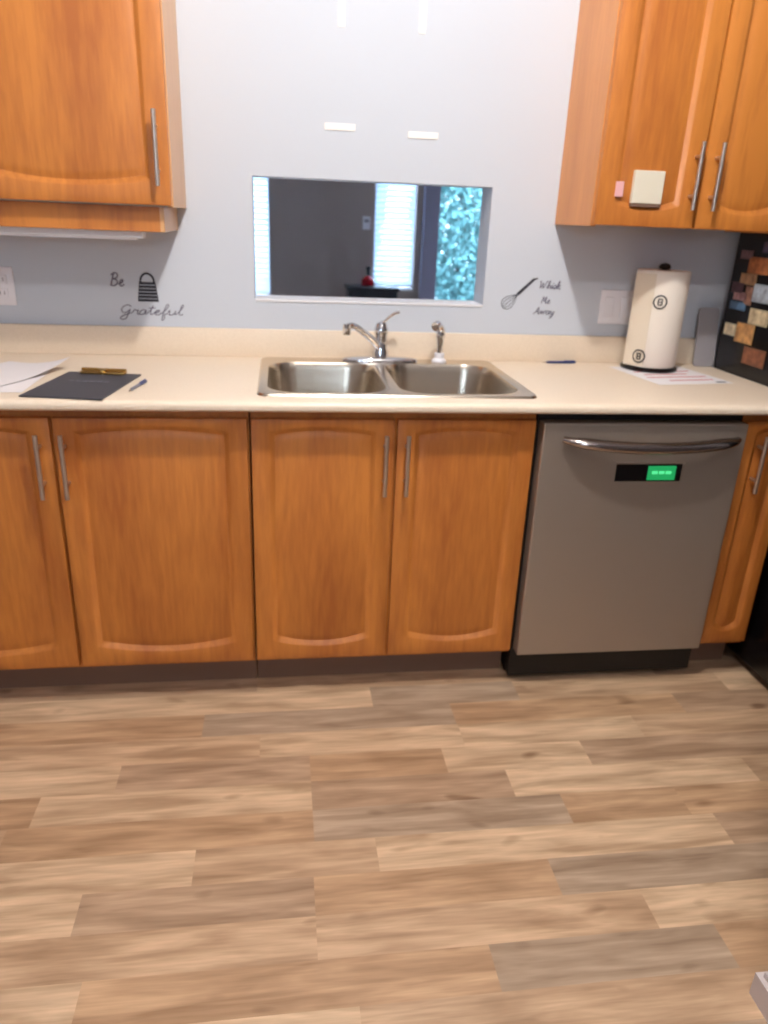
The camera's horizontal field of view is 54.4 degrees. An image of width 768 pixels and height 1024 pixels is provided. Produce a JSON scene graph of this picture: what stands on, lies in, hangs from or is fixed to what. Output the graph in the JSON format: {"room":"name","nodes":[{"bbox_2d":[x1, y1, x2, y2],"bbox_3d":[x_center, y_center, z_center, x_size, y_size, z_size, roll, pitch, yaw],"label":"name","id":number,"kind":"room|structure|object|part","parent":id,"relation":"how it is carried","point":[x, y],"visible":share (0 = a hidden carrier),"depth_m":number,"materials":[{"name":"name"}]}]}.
{"room":"kitchen","nodes":[
{"label":"kitchen","id":0,"kind":"room"},
{"bbox_2d":[256,178,269,294],"bbox_3d":[-1.899,-2.445,5.892,1.967,1.405,0.120,-1,22,-8],"label":"window","id":1,"kind":"structure","parent":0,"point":[268,178],"depth_m":6.12,"materials":[{"name":"white paint"}]},
{"bbox_2d":[253,177,269,293],"bbox_3d":[-1.896,-2.451,5.868,1.951,1.370,0.041,-1,22,-8],"label":"window blind","id":2,"kind":"object","parent":1,"relation":"attached to","point":[262,273],"visible":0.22,"depth_m":6.08,"materials":[{"name":"white paint"}]},
{"bbox_2d":[0,0,740,366],"bbox_3d":[0.183,-1.010,2.441,3.870,2.820,0.130,-1,22,-8],"label":"wall","id":3,"kind":"structure","parent":0,"point":[261,81],"depth_m":2.31,"materials":[{"name":"grey paint"}]},
{"bbox_2d":[0,267,16,304],"bbox_3d":[-1.177,-0.696,2.301,0.074,0.114,0.008,-1,22,-8],"label":"outlet plate","id":4,"kind":"object","parent":3,"relation":"attached to","point":[7,287],"visible":1,"depth_m":2.30,"materials":[{"name":"white plastic"}]},
{"bbox_2d":[0,275,6,283],"bbox_3d":[-1.176,-0.714,2.291,0.034,0.028,0.003,-1,22,-8],"label":"socket","id":5,"kind":"object","parent":4,"relation":"attached to","point":[3,278],"depth_m":2.29,"materials":[{"name":"grey plastic"}]},
{"bbox_2d":[0,288,8,297],"bbox_3d":[-1.177,-0.676,2.306,0.034,0.028,0.003,-1,22,-8],"label":"socket","id":6,"kind":"object","parent":4,"relation":"attached to","point":[4,292],"depth_m":2.31,"materials":[{"name":"grey plastic"}]},
{"bbox_2d":[0,0,186,231],"bbox_3d":[-1.070,-1.182,1.928,1.012,0.823,0.362,-1,22,-8],"label":"upper cabinet","id":7,"kind":"object","parent":3,"relation":"attached to","point":[90,97],"visible":1,"depth_m":1.90,"materials":[{"name":"brown wood"}]},
{"bbox_2d":[0,200,144,239],"bbox_3d":[-1.103,-0.795,2.010,0.880,0.088,0.044,-1,22,-8],"label":"light","id":8,"kind":"object","parent":7,"relation":"attached to","point":[4,230],"visible":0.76,"depth_m":2.04,"materials":[{"name":"white paint"}]},
{"bbox_2d":[0,233,137,239],"bbox_3d":[-1.105,-0.756,2.025,0.840,0.004,0.032,-1,22,-8],"label":"diffuser","id":9,"kind":"object","parent":8,"relation":"attached to","point":[128,236],"depth_m":2.04,"materials":[{"name":"white plastic"}]},
{"bbox_3d":[-0.803,-1.166,1.828,0.377,0.642,0.010,-1,22,-8],"label":"panel","id":10,"kind":"part","parent":7,"relation":"part of","materials":[{"name":"brown wood"}]},
{"bbox_3d":[-1.092,-0.792,1.973,0.972,0.064,0.018,-1,22,-8],"label":"light rail","id":11,"kind":"part","parent":7,"relation":"part of","materials":[{"name":"brown wood"}]},
{"bbox_3d":[-0.586,-0.935,1.919,0.012,0.178,0.038,-1,22,-8],"label":"handle","id":12,"kind":"part","parent":7,"relation":"part of","materials":[{"name":"silver metal"}]},
{"bbox_3d":[-0.622,-0.848,2.164,0.012,0.064,0.289,-1,22,-8],"label":"light rail","id":13,"kind":"part","parent":7,"relation":"part of","materials":[{"name":"brown wood"}]},
{"bbox_3d":[-0.579,-1.228,2.011,0.016,0.759,0.302,-1,22,-8],"label":"panel","id":14,"kind":"part","parent":7,"relation":"part of","materials":[{"name":"brown wood"}]},
{"bbox_2d":[110,272,183,320],"bbox_3d":[-0.750,-0.683,2.370,0.223,0.147,0.006,-1,22,-8],"label":"wall decal","id":15,"kind":"object","parent":3,"relation":"attached to","point":[144,284],"visible":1,"depth_m":2.37,"materials":[{"name":"black plastic"}]},
{"bbox_2d":[324,123,354,130],"bbox_3d":[-0.134,-1.166,2.262,0.094,0.019,0.003,-1,22,-8],"label":"tape strip","id":16,"kind":"object","parent":3,"relation":"attached to","point":[327,126],"visible":1,"depth_m":2.26,"materials":[{"name":"white paper"}]},
{"bbox_2d":[338,0,344,26],"bbox_3d":[-0.120,-1.478,2.140,0.020,0.150,0.002,-1,22,-8],"label":"tape strip","id":17,"kind":"object","parent":3,"relation":"attached to","point":[341,3],"visible":1,"depth_m":2.15,"materials":[{"name":"white paper"}]},
{"bbox_2d":[0,323,695,363],"bbox_3d":[-0.245,-0.558,2.479,2.818,0.090,0.019,-1,22,-8],"label":"backsplash","id":18,"kind":"structure","parent":3,"relation":"attached to","point":[14,337],"depth_m":2.46,"materials":[{"name":"beige laminate"}]},
{"bbox_2d":[255,295,482,306],"bbox_3d":[-0.051,-0.714,2.527,0.757,0.008,0.136,-1,22,-8],"label":"trim","id":19,"kind":"structure","parent":3,"relation":"attached to","point":[263,298],"depth_m":2.50,"materials":[{"name":"white paint"}]},
{"bbox_2d":[419,0,426,33],"bbox_3d":[0.115,-1.478,2.173,0.020,0.150,0.002,-1,22,-8],"label":"tape strip","id":20,"kind":"object","parent":3,"relation":"attached to","point":[423,3],"visible":1,"depth_m":2.18,"materials":[{"name":"white"}]},
{"bbox_2d":[408,131,437,139],"bbox_3d":[0.121,-1.160,2.300,0.094,0.019,0.003,-1,22,-8],"label":"tape strip","id":21,"kind":"object","parent":3,"relation":"attached to","point":[411,134],"visible":1,"depth_m":2.30,"materials":[{"name":"white"}]},
{"bbox_2d":[501,278,560,318],"bbox_3d":[0.497,-0.724,2.529,0.203,0.133,0.002,-1,22,-8],"label":"wall decal","id":22,"kind":"object","parent":3,"relation":"attached to","point":[533,279],"visible":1,"depth_m":2.52,"materials":[{"name":"black plastic"}]},
{"bbox_2d":[597,290,633,324],"bbox_3d":[0.801,-0.706,2.575,0.122,0.114,0.009,-1,22,-8],"label":"switch plate","id":23,"kind":"object","parent":3,"relation":"attached to","point":[615,306],"visible":0.87,"depth_m":2.57,"materials":[{"name":"white plastic"}]},
{"bbox_2d":[555,0,767,233],"bbox_3d":[0.903,-1.233,2.185,0.615,0.761,0.362,-1,22,-8],"label":"upper cabinet","id":24,"kind":"object","parent":3,"relation":"attached to","point":[678,88],"visible":0.98,"depth_m":2.09,"materials":[{"name":"brown wood"}]},
{"bbox_3d":[0.603,-1.241,2.172,0.016,0.761,0.302,-1,22,-8],"label":"panel","id":25,"kind":"part","parent":24,"relation":"part of","materials":[{"name":"brown wood"}]},
{"bbox_2d":[614,181,623,196],"bbox_3d":[0.669,-0.918,2.122,0.024,0.040,0.002,-1,22,-8],"label":"note","id":26,"kind":"object","parent":24,"relation":"attached to","point":[619,187],"visible":1,"depth_m":2.12,"materials":[{"name":"pink paper"}]},
{"bbox_2d":[629,170,665,207],"bbox_3d":[0.751,-0.922,2.131,0.090,0.095,0.014,-1,22,-8],"label":"pad","id":27,"kind":"object","parent":24,"relation":"attached to","point":[647,186],"visible":1,"depth_m":2.12,"materials":[{"name":"beige paper"}]},
{"bbox_3d":[0.767,-1.183,2.042,0.302,0.753,0.020,-1,22,-8],"label":"door","id":28,"kind":"part","parent":24,"relation":"part of","materials":[{"name":"brown wood"}]},
{"bbox_3d":[0.767,-1.183,2.043,0.173,0.644,0.010,-1,22,-8],"label":"panel","id":29,"kind":"part","parent":24,"relation":"part of","materials":[{"name":"brown wood"}]},
{"bbox_3d":[0.886,-0.952,2.119,0.012,0.178,0.038,-1,22,-8],"label":"handle","id":30,"kind":"part","parent":24,"relation":"part of","materials":[{"name":"silver metal"}]},
{"bbox_3d":[0.947,-0.952,2.128,0.012,0.178,0.038,-1,22,-8],"label":"handle","id":31,"kind":"part","parent":24,"relation":"part of","materials":[{"name":"silver metal"}]},
{"bbox_3d":[1.073,-1.186,2.083,0.303,0.753,0.020,-1,22,-8],"label":"door","id":32,"kind":"part","parent":24,"relation":"part of","materials":[{"name":"brown wood"}]},
{"bbox_3d":[1.073,-1.186,2.084,0.174,0.644,0.010,-1,22,-8],"label":"panel","id":33,"kind":"part","parent":24,"relation":"part of","materials":[{"name":"brown wood"}]},
{"bbox_3d":[1.196,-1.248,2.253,0.016,0.761,0.302,-1,22,-8],"label":"panel","id":34,"kind":"part","parent":24,"relation":"part of","materials":[{"name":"brown wood"}]},
{"bbox_2d":[328,181,423,298],"bbox_3d":[-0.499,-2.484,6.106,5.300,2.820,0.140,-1,22,-8],"label":"wall","id":35,"kind":"structure","parent":0,"point":[351,247],"depth_m":6.16,"materials":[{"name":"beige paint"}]},
{"bbox_2d":[269,178,329,296],"bbox_3d":[-0.677,-2.434,5.960,0.473,2.820,0.120,-1,22,-8],"label":"wall","id":36,"kind":"structure","parent":35,"relation":"attached to","point":[298,209],"depth_m":5.99,"materials":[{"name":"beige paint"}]},
{"bbox_2d":[362,216,370,229],"bbox_3d":[-0.144,-2.365,6.113,0.064,0.100,0.027,-1,22,-8],"label":"thermostat","id":37,"kind":"object","parent":35,"relation":"attached to","point":[366,220],"visible":1,"depth_m":6.10,"materials":[{"name":"white plastic"}]},
{"bbox_2d":[373,185,416,290],"bbox_3d":[0.093,-2.510,6.146,0.345,1.315,0.120,-1,22,-8],"label":"window","id":38,"kind":"structure","parent":35,"relation":"in","point":[401,288],"depth_m":6.29,"materials":[{"name":"white paint"}]},
{"bbox_2d":[373,183,416,286],"bbox_3d":[0.096,-2.516,6.122,0.329,1.280,0.041,-1,22,-8],"label":"window blind","id":39,"kind":"object","parent":38,"relation":"attached to","point":[387,275],"visible":0.51,"depth_m":6.21,"materials":[{"name":"white paint"}]},
{"bbox_3d":[0.000,-2.498,6.095,0.002,1.228,0.002,-1,22,-8],"label":"cord","id":40,"kind":"part","parent":39,"relation":"part of","materials":[{"name":"white paint"}]},
{"bbox_3d":[0.071,-1.928,6.354,0.329,0.015,0.030,-1,22,-8],"label":"rail","id":41,"kind":"part","parent":39,"relation":"part of","materials":[{"name":"white paint"}]},
{"bbox_3d":[0.196,-2.500,6.122,0.002,1.228,0.002,-1,22,-8],"label":"cord","id":42,"kind":"part","parent":39,"relation":"part of","materials":[{"name":"white paint"}]},
{"bbox_3d":[0.070,-1.898,6.361,0.345,0.017,0.070,-1,22,-8],"label":"sill","id":43,"kind":"part","parent":38,"relation":"part of","materials":[{"name":"white paint"}]},
{"bbox_2d":[418,186,441,299],"bbox_3d":[0.389,-2.456,6.128,0.130,2.820,0.070,-1,22,-8],"label":"trim","id":44,"kind":"structure","parent":35,"relation":"attached to","point":[432,194],"depth_m":6.18,"materials":[{"name":"grey paint"}]},
{"bbox_2d":[0,644,767,1023],"bbox_3d":[0.411,1.159,0.947,3.870,0.100,4.540,-1,22,-8],"label":"floor","id":45,"kind":"structure","parent":0,"point":[470,846],"depth_m":1.73,"materials":[{"name":"laminate"}]},
{"bbox_2d":[0,410,256,688],"bbox_3d":[-0.897,0.050,2.282,0.993,0.882,0.625,-1,22,-8],"label":"base cabinet","id":46,"kind":"object","parent":45,"relation":"on","point":[127,541],"visible":0.97,"depth_m":2.04,"materials":[{"name":"brown wood"}]},
{"bbox_3d":[-1.105,0.093,1.983,0.373,0.645,0.010,-1,22,-8],"label":"panel","id":47,"kind":"part","parent":46,"relation":"part of","materials":[{"name":"brown wood"}]},
{"bbox_3d":[-0.875,-0.115,1.900,0.012,0.170,0.038,-1,22,-8],"label":"handle","id":48,"kind":"part","parent":46,"relation":"part of","materials":[{"name":"silver metal"}]},
{"bbox_3d":[-1.106,0.102,1.986,0.494,0.730,0.020,-1,22,-8],"label":"door","id":49,"kind":"part","parent":46,"relation":"part of","materials":[{"name":"brown wood"}]},
{"bbox_3d":[-0.815,-0.116,1.908,0.012,0.170,0.038,-1,22,-8],"label":"handle","id":50,"kind":"part","parent":46,"relation":"part of","materials":[{"name":"silver metal"}]},
{"bbox_3d":[-0.612,0.087,2.050,0.363,0.645,0.010,-1,22,-8],"label":"panel","id":51,"kind":"part","parent":46,"relation":"part of","materials":[{"name":"brown wood"}]},
{"bbox_2d":[0,323,767,414],"bbox_3d":[-0.204,-0.427,2.191,2.818,0.119,0.657,-1,22,-8],"label":"countertop","id":52,"kind":"structure","parent":46,"relation":"on","point":[189,369],"depth_m":2.33,"materials":[{"name":"beige laminate"}]},
{"bbox_2d":[0,371,49,391],"bbox_3d":[-1.036,-0.350,1.986,0.216,0.001,0.279,-1,22,-9],"label":"paper sheet","id":53,"kind":"object","parent":52,"relation":"on","point":[20,386],"visible":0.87,"depth_m":1.95,"materials":[{"name":"white paper"}]},
{"bbox_2d":[0,357,68,385],"bbox_3d":[-1.047,-0.400,2.060,0.216,0.033,0.279,8,22,15],"label":"paper sheet","id":54,"kind":"object","parent":53,"relation":"on","point":[10,371],"visible":1,"depth_m":2.10,"materials":[{"name":"white paper"}]},
{"bbox_2d":[19,367,140,399],"bbox_3d":[-0.792,-0.343,1.973,0.204,0.018,0.313,2,22,0],"label":"clipboard","id":55,"kind":"object","parent":52,"relation":"on","point":[89,383],"visible":1,"depth_m":1.96,"materials":[{"name":"grey plastic"}]},
{"bbox_2d":[68,380,109,381],"bbox_3d":[-0.793,-0.352,2.008,0.108,0.001,0.014,2,22,0],"label":"print","id":56,"kind":"object","parent":55,"relation":"on","point":[68,380],"depth_m":2.01,"materials":[{"name":"grey"}]},
{"bbox_2d":[129,379,146,390],"bbox_3d":[-0.653,-0.336,1.979,0.009,0.010,0.130,3,22,2],"label":"pen","id":57,"kind":"object","parent":52,"relation":"on","point":[144,381],"visible":1,"depth_m":1.98,"materials":[{"name":"blue plastic"}]},
{"bbox_2d":[342,311,417,362],"bbox_3d":[-0.037,-0.567,2.408,0.290,0.164,0.128,-13,26,-33],"label":"kitchen faucet","id":58,"kind":"object","parent":52,"relation":"on","point":[379,342],"visible":1,"depth_m":2.41,"materials":[{"name":"silver metal"}]},
{"bbox_3d":[-0.062,-0.552,2.356,0.024,0.099,0.170,17,26,33],"label":"spout","id":59,"kind":"part","parent":58,"relation":"part of","materials":[{"name":"silver metal"}]},
{"bbox_3d":[-0.013,-0.505,2.453,0.250,0.016,0.060,-1,22,-8],"label":"plate","id":60,"kind":"part","parent":58,"relation":"part of","materials":[{"name":"silver metal"}]},
{"bbox_3d":[0.021,-0.623,2.399,0.062,0.050,0.020,7,22,13],"label":"lever","id":61,"kind":"part","parent":58,"relation":"part of","materials":[{"name":"silver metal"}]},
{"bbox_2d":[257,357,536,398],"bbox_3d":[0.009,-0.324,2.275,0.764,0.187,0.551,-1,22,-8],"label":"sink","id":62,"kind":"object","parent":52,"relation":"in","point":[278,376],"visible":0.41,"depth_m":2.41,"materials":[{"name":"silver metal"}]},
{"bbox_3d":[-0.179,-0.313,2.229,0.328,0.185,0.440,-1,22,-8],"label":"bowl","id":63,"kind":"part","parent":62,"relation":"part of","materials":[{"name":"silver metal"}]},
{"bbox_2d":[431,321,445,362],"bbox_3d":[0.177,-0.558,2.445,0.048,0.137,0.070,20,28,38],"label":"sprayer","id":64,"kind":"object","parent":62,"relation":"on","point":[437,326],"visible":1,"depth_m":2.44,"materials":[{"name":"white plastic"}]},
{"bbox_3d":[0.189,-0.318,2.280,0.342,0.185,0.440,-1,22,-8],"label":"bowl","id":65,"kind":"part","parent":62,"relation":"part of","materials":[{"name":"silver metal"}]},
{"bbox_2d":[544,360,575,363],"bbox_3d":[0.605,-0.518,2.575,0.120,0.010,0.009,-2,22,-11],"label":"pen","id":66,"kind":"object","parent":52,"relation":"on","point":[564,361],"visible":1,"depth_m":2.58,"materials":[{"name":"blue plastic"}]},
{"bbox_2d":[620,263,676,372],"bbox_3d":[0.908,-0.650,2.489,0.186,0.342,0.186,-1,22,-8],"label":"paper towel holder","id":67,"kind":"object","parent":52,"relation":"on","point":[664,266],"visible":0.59,"depth_m":2.48,"materials":[{"name":"black metal"}]},
{"bbox_2d":[623,268,691,368],"bbox_3d":[0.907,-0.646,2.487,0.168,0.308,0.174,10,23,19],"label":"paper towel roll","id":68,"kind":"object","parent":67,"relation":"on","point":[659,300],"visible":0.99,"depth_m":2.43,"materials":[{"name":"beige paper"}]},
{"bbox_3d":[0.915,-0.800,2.430,0.040,0.021,0.040,-1,22,-8],"label":"knob","id":69,"kind":"part","parent":67,"relation":"part of","materials":[{"name":"black plastic"}]},
{"bbox_2d":[611,366,731,384],"bbox_3d":[0.937,-0.452,2.456,0.270,0.001,0.290,-4,22,-15],"label":"flyer","id":70,"kind":"object","parent":52,"relation":"on","point":[682,375],"visible":0.8,"depth_m":2.41,"materials":[{"name":"white paper"}]},
{"bbox_2d":[693,307,719,366],"bbox_3d":[1.127,-0.611,2.610,0.076,0.199,0.034,-1,22,-8],"label":"cutting board","id":71,"kind":"object","parent":52,"relation":"on","point":[708,318],"visible":1,"depth_m":2.61,"materials":[{"name":"grey plastic"}]},
{"bbox_2d":[250,412,536,677],"bbox_3d":[-0.015,0.039,2.402,0.780,0.882,0.625,-1,22,-8],"label":"base cabinet","id":72,"kind":"object","parent":45,"relation":"on","point":[384,542],"visible":0.98,"depth_m":2.13,"materials":[{"name":"brown wood"}]},
{"bbox_3d":[-0.174,0.092,2.113,0.380,0.730,0.020,-1,22,-8],"label":"door","id":73,"kind":"part","parent":72,"relation":"part of","materials":[{"name":"brown wood"}]},
{"bbox_3d":[-0.174,0.082,2.110,0.259,0.645,0.010,-1,22,-8],"label":"panel","id":74,"kind":"part","parent":72,"relation":"part of","materials":[{"name":"brown wood"}]},
{"bbox_3d":[0.003,-0.125,2.020,0.012,0.170,0.038,-1,22,-8],"label":"handle","id":75,"kind":"part","parent":72,"relation":"part of","materials":[{"name":"silver metal"}]},
{"bbox_3d":[0.062,-0.126,2.028,0.012,0.170,0.038,-1,22,-8],"label":"handle","id":76,"kind":"part","parent":72,"relation":"part of","materials":[{"name":"silver metal"}]},
{"bbox_3d":[0.214,0.078,2.163,0.264,0.645,0.010,-1,22,-8],"label":"panel","id":77,"kind":"part","parent":72,"relation":"part of","materials":[{"name":"brown wood"}]},
{"bbox_3d":[0.213,0.087,2.166,0.385,0.730,0.020,-1,22,-8],"label":"door","id":78,"kind":"part","parent":72,"relation":"part of","materials":[{"name":"brown wood"}]},
{"bbox_2d":[500,414,748,674],"bbox_3d":[0.686,0.045,2.459,0.611,0.860,0.665,-1,22,-8],"label":"dishwasher","id":79,"kind":"object","parent":45,"relation":"on","point":[626,518],"visible":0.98,"depth_m":2.19,"materials":[{"name":"grey metal"}]},
{"bbox_3d":[0.755,-0.138,2.113,0.206,0.004,0.006,-1,22,-8],"label":"display trim","id":80,"kind":"part","parent":79,"relation":"part of","materials":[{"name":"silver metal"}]},
{"bbox_3d":[0.752,-0.183,2.059,0.529,0.039,0.079,-1,22,-8],"label":"handle","id":81,"kind":"part","parent":79,"relation":"part of","materials":[{"name":"silver metal"}]},
{"bbox_2d":[689,415,767,659],"bbox_3d":[1.067,0.027,2.549,0.162,0.882,0.625,-1,22,-8],"label":"base cabinet","id":82,"kind":"object","parent":45,"relation":"on","point":[745,540],"visible":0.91,"depth_m":2.30,"materials":[{"name":"brown wood"}]},
{"bbox_3d":[1.104,0.067,2.284,0.069,0.645,0.010,-1,22,-8],"label":"panel","id":83,"kind":"part","parent":82,"relation":"part of","materials":[{"name":"brown wood"}]},
{"bbox_3d":[1.086,-0.138,2.167,0.012,0.170,0.038,-1,22,-8],"label":"handle","id":84,"kind":"part","parent":82,"relation":"part of","materials":[{"name":"silver metal"}]},
{"bbox_2d":[714,232,767,683],"bbox_3d":[1.591,-0.310,2.344,0.762,1.700,0.811,-1,22,-8],"label":"refrigerator","id":85,"kind":"object","parent":45,"relation":"on","point":[753,650],"visible":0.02,"depth_m":2.43,"materials":[{"name":"black metal"}]},
{"bbox_2d":[723,322,736,336],"bbox_3d":[1.175,-0.621,2.538,0.003,0.040,0.068,-1,22,-8],"label":"photo magnet","id":86,"kind":"object","parent":85,"relation":"attached to","point":[729,328],"visible":1,"depth_m":2.54,"materials":[{"name":"beige paper"}]},
{"bbox_2d":[724,323,734,334],"bbox_3d":[1.173,-0.621,2.538,0.001,0.032,0.058,-1,22,-8],"label":"picture","id":87,"kind":"object","parent":86,"relation":"attached to","point":[729,328],"depth_m":2.54},
{"bbox_2d":[729,300,745,310],"bbox_3d":[1.180,-0.690,2.493,0.003,0.028,0.090,-1,22,-8],"label":"photo magnet","id":88,"kind":"object","parent":85,"relation":"attached to","point":[737,305],"visible":1,"depth_m":2.49,"materials":[{"name":"blue paper"}]},
{"bbox_2d":[731,281,744,292],"bbox_3d":[1.180,-0.749,2.491,0.003,0.036,0.068,-1,22,-8],"label":"photo magnet","id":89,"kind":"object","parent":85,"relation":"attached to","point":[738,287],"visible":1,"depth_m":2.49,"materials":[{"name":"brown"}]},
{"bbox_2d":[732,282,742,291],"bbox_3d":[1.178,-0.749,2.491,0.001,0.028,0.058,-1,22,-8],"label":"picture","id":90,"kind":"object","parent":89,"relation":"attached to","point":[736,286],"depth_m":2.49},
{"bbox_2d":[733,291,746,300],"bbox_3d":[1.182,-0.716,2.477,0.003,0.028,0.080,-1,22,-8],"label":"photo magnet","id":91,"kind":"object","parent":85,"relation":"attached to","point":[740,296],"visible":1,"depth_m":2.48,"materials":[{"name":"red"}]},
{"bbox_2d":[734,322,755,345],"bbox_3d":[1.186,-0.588,2.458,0.003,0.064,0.100,-1,22,-8],"label":"photo magnet","id":92,"kind":"object","parent":85,"relation":"attached to","point":[744,333],"visible":1,"depth_m":2.45,"materials":[{"name":"brown paper"}]},
{"bbox_2d":[740,250,753,259],"bbox_3d":[1.186,-0.840,2.439,0.003,0.028,0.068,-1,22,-8],"label":"photo magnet","id":93,"kind":"object","parent":85,"relation":"attached to","point":[745,254],"visible":1,"depth_m":2.44,"materials":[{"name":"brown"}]},
{"bbox_2d":[741,251,752,257],"bbox_3d":[1.184,-0.840,2.439,0.001,0.020,0.058,-1,22,-8],"label":"picture","id":94,"kind":"object","parent":93,"relation":"attached to","point":[744,254],"depth_m":2.44},
{"bbox_2d":[743,286,753,305],"bbox_3d":[1.188,-0.705,2.434,0.003,0.060,0.044,-1,22,-8],"label":"photo magnet","id":95,"kind":"object","parent":85,"relation":"attached to","point":[749,289],"visible":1,"depth_m":2.43,"materials":[{"name":"brown paper"}]},
{"bbox_2d":[739,273,757,285],"bbox_3d":[1.187,-0.758,2.434,0.003,0.036,0.090,-1,22,-8],"label":"photo magnet","id":96,"kind":"object","parent":85,"relation":"attached to","point":[746,278],"visible":1,"depth_m":2.43,"materials":[{"name":"brown"}]},
{"bbox_2d":[741,346,766,369],"bbox_3d":[1.193,-0.499,2.413,0.003,0.056,0.120,-1,22,-8],"label":"photo magnet","id":97,"kind":"object","parent":85,"relation":"attached to","point":[753,357],"visible":1,"depth_m":2.41,"materials":[{"name":"brown"}]},
{"bbox_2d":[747,308,767,327],"bbox_3d":[1.196,-0.620,2.385,0.003,0.050,0.104,-1,22,-8],"label":"photo magnet","id":98,"kind":"object","parent":85,"relation":"attached to","point":[757,317],"visible":1,"depth_m":2.38,"materials":[{"name":"beige paper"}]},
{"bbox_2d":[747,257,767,275],"bbox_3d":[1.194,-0.784,2.381,0.003,0.052,0.110,-1,22,-8],"label":"photo magnet","id":99,"kind":"object","parent":85,"relation":"attached to","point":[757,265],"visible":1,"depth_m":2.38,"materials":[{"name":"brown paper"}]},
{"bbox_2d":[751,284,767,304],"bbox_3d":[1.197,-0.690,2.365,0.003,0.056,0.100,-1,22,-8],"label":"photo magnet","id":100,"kind":"object","parent":85,"relation":"attached to","point":[760,292],"visible":1,"depth_m":2.37,"materials":[{"name":"grey paper"}]},
{"bbox_2d":[762,242,767,252],"bbox_3d":[1.203,-0.818,2.314,0.003,0.032,0.090,-1,22,-8],"label":"photo magnet","id":101,"kind":"object","parent":85,"relation":"attached to","point":[765,247],"visible":1,"depth_m":2.34,"materials":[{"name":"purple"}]},
{"bbox_2d":[763,243,767,251],"bbox_3d":[1.201,-0.818,2.314,0.001,0.024,0.080,-1,22,-8],"label":"picture","id":102,"kind":"object","parent":101,"relation":"attached to","point":[765,248],"depth_m":2.34},
{"bbox_3d":[-0.306,-0.414,4.860,5.500,0.100,4.010,-1,22,-8],"label":"floor","id":103,"kind":"structure","parent":0,"visible":0},
{"bbox_2d":[345,283,399,298],"bbox_3d":[-0.116,-1.427,6.160,0.410,0.845,0.320,-1,22,-8],"label":"side table","id":104,"kind":"object","parent":103,"relation":"on","point":[352,290],"visible":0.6,"depth_m":5.89,"materials":[{"name":"black wood"}]},
{"bbox_2d":[362,266,373,285],"bbox_3d":[-0.126,-1.889,5.973,0.104,0.147,0.104,-1,22,-8],"label":"bottle","id":105,"kind":"object","parent":104,"relation":"on","point":[367,280],"visible":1,"depth_m":5.95,"materials":[{"name":"red glass"}]},
{"bbox_3d":[1.619,-0.207,0.559,1.550,2.820,4.300,-1,22,-8],"label":"wall","id":106,"kind":"structure","parent":0,"visible":0},
{"bbox_2d":[749,971,767,1022],"bbox_3d":[1.602,1.356,0.346,1.478,0.068,2.560,-1,22,-8],"label":"baseboard","id":107,"kind":"structure","parent":106,"relation":"attached to","point":[758,991],"depth_m":1.40,"materials":[{"name":"grey paint"}]},
{"label":"outside","id":108,"kind":"structure","parent":0,"visible":0},
{"bbox_3d":[0.595,-3.291,12.455,20.000,0.150,11.860,-1,22,-8],"label":"floor","id":109,"kind":"structure","parent":108,"visible":0},
{"bbox_2d":[375,187,388,252],"bbox_3d":[-0.788,-5.100,11.777,1.780,3.671,1.797,9,22,16],"label":"leafy shrub","id":110,"kind":"object","parent":109,"relation":"on","point":[386,187],"visible":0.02,"depth_m":11.70,"materials":[{"name":"green plant"}]},
{"bbox_2d":[409,187,482,300],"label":"window","id":111,"kind":"structure","parent":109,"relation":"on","point":[459,248],"depth_m":11.75,"materials":[{"name":"teal glass"}]}
]}

